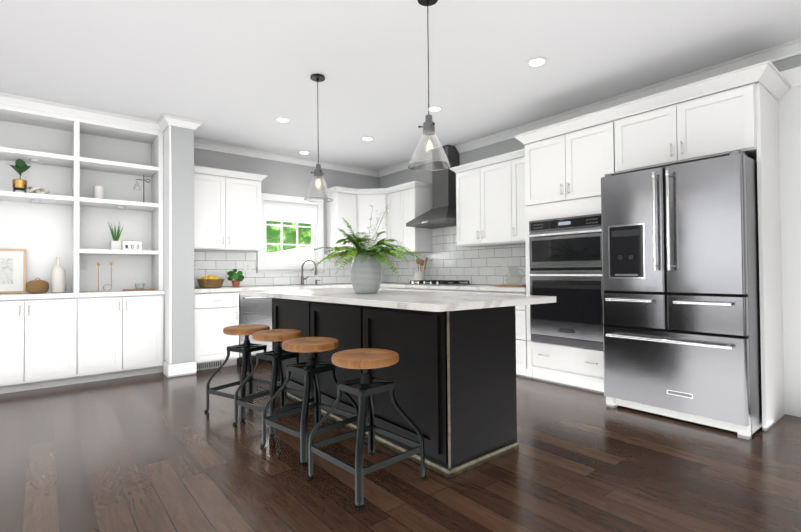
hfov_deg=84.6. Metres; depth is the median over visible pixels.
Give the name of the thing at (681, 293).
refrigerator
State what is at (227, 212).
upper cabinet
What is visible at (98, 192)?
pillar candle
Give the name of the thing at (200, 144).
crown molding
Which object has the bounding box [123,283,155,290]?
bowl
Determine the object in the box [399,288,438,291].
base cabinet
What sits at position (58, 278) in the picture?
bottle vase
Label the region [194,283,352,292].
countertop
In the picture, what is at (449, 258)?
tile backsplash
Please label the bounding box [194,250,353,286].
tile backsplash
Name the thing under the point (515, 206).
upper cabinet
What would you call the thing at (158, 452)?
floor
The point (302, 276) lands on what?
gooseneck faucet
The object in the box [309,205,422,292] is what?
potted plant
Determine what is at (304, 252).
fence
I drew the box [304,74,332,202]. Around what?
pendant light
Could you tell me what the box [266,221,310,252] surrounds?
backdrop
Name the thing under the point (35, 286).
woven basket
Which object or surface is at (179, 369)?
baseboard
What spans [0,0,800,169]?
ceiling
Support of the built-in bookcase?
on the floor
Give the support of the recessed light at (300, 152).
in the ceiling
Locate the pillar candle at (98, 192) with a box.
[93,186,103,198]
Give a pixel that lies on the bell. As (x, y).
(143, 186)
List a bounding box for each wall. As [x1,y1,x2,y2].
[164,126,193,364]
[194,148,378,287]
[379,54,800,284]
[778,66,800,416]
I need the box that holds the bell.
[133,175,149,201]
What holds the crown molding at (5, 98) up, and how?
attached to the wall at (182, 145)
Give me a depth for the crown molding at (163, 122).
4.67 m
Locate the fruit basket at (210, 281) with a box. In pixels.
[197,275,224,287]
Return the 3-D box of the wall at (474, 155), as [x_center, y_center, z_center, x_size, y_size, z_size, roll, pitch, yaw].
[2.643,-0.259,3.699,0.150,2.743,9.300,0,-1,-39]
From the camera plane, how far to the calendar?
4.84 m
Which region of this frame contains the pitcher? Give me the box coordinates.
[494,267,525,286]
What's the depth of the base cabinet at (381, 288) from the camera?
6.11 m
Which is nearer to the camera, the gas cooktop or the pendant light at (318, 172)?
the pendant light at (318, 172)
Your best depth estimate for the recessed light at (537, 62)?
3.49 m
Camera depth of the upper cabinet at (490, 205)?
5.15 m
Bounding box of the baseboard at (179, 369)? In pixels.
[166,361,195,377]
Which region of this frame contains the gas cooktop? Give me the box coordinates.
[404,280,470,285]
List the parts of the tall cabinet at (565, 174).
combination wall oven and microwave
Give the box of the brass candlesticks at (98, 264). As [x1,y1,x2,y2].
[90,262,112,291]
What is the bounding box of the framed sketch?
[0,249,25,293]
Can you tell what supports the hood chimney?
attached to the wall at (474, 155)
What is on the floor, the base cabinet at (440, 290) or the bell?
the base cabinet at (440, 290)
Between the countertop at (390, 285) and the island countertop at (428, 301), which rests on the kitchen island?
the island countertop at (428, 301)
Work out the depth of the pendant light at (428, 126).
2.64 m
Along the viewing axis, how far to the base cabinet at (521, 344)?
4.41 m
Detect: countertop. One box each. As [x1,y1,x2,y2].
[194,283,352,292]
[239,288,555,311]
[380,283,525,291]
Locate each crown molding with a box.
[0,92,167,131]
[160,114,195,130]
[194,120,203,141]
[194,139,375,176]
[376,38,800,176]
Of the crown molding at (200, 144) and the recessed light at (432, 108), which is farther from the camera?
the crown molding at (200, 144)
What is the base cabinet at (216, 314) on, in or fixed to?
on the floor
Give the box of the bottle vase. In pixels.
[51,257,65,292]
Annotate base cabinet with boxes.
[194,288,353,370]
[379,287,398,289]
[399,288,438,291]
[439,289,486,293]
[487,291,532,378]
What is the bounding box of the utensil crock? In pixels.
[413,257,427,282]
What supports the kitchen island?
on the floor
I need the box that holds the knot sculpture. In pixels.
[28,186,48,193]
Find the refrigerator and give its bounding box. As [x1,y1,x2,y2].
[601,150,761,439]
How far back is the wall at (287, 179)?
6.24 m
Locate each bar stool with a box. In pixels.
[204,324,287,421]
[233,329,321,438]
[260,337,358,466]
[306,348,426,511]
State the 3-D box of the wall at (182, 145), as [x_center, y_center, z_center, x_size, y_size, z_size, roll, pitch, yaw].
[-2.556,-0.195,4.996,0.219,2.742,0.729,0,-1,-39]
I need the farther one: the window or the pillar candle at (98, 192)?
the window
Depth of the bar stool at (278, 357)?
3.14 m
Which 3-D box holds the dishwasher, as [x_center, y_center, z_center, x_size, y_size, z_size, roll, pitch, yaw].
[-1.829,0.741,5.554,0.596,0.870,0.711,0,-1,-39]
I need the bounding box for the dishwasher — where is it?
[237,295,271,364]
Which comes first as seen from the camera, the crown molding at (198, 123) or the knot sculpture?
the knot sculpture
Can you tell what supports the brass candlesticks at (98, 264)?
in the built-in bookcase
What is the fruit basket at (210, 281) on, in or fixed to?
on the countertop at (347, 285)
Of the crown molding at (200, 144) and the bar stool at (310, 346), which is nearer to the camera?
the bar stool at (310, 346)
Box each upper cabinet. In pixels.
[194,166,267,251]
[324,186,355,252]
[356,188,387,253]
[388,181,431,252]
[453,154,504,246]
[505,148,525,243]
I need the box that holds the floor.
[0,361,800,531]
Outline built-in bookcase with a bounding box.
[0,104,171,393]
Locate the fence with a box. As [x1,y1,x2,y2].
[267,246,310,262]
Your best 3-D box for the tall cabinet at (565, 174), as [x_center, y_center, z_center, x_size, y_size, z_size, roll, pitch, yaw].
[2.017,-0.096,3.803,0.684,2.429,1.998,0,-1,-39]
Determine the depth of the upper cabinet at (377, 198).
6.58 m
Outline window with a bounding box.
[256,193,324,272]
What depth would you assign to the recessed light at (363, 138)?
5.46 m
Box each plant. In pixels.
[10,159,30,192]
[108,221,122,249]
[227,269,243,286]
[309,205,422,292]
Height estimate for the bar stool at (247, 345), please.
0.658 m
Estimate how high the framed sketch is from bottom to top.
0.439 m
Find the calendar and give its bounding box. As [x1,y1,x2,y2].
[123,241,140,249]
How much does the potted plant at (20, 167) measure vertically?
0.346 m
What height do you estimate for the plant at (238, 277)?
0.226 m
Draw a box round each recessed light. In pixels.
[275,117,290,122]
[298,151,309,154]
[360,137,373,140]
[426,106,442,111]
[526,57,547,67]
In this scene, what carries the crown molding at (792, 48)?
attached to the wall at (474, 155)
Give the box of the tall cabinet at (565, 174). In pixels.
[513,60,790,430]
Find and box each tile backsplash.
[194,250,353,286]
[380,226,525,284]
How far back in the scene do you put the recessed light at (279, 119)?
4.76 m
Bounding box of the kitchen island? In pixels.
[272,298,518,477]
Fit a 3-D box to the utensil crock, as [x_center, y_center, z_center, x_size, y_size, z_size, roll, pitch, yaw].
[0.283,0.062,6.215,0.233,0.380,0.200,0,-1,-39]
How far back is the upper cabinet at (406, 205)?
6.22 m
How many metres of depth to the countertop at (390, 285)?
5.07 m
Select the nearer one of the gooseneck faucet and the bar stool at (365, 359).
the bar stool at (365, 359)
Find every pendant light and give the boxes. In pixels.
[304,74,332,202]
[408,0,450,170]
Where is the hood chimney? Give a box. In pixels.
[406,145,459,228]
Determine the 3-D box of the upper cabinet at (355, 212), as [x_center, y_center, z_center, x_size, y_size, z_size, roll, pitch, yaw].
[-0.838,-0.664,6.621,0.409,0.956,0.383,0,-1,-39]
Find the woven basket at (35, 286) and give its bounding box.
[26,278,48,293]
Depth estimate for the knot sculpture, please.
4.32 m
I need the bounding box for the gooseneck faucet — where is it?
[300,260,319,284]
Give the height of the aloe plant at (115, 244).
0.314 m

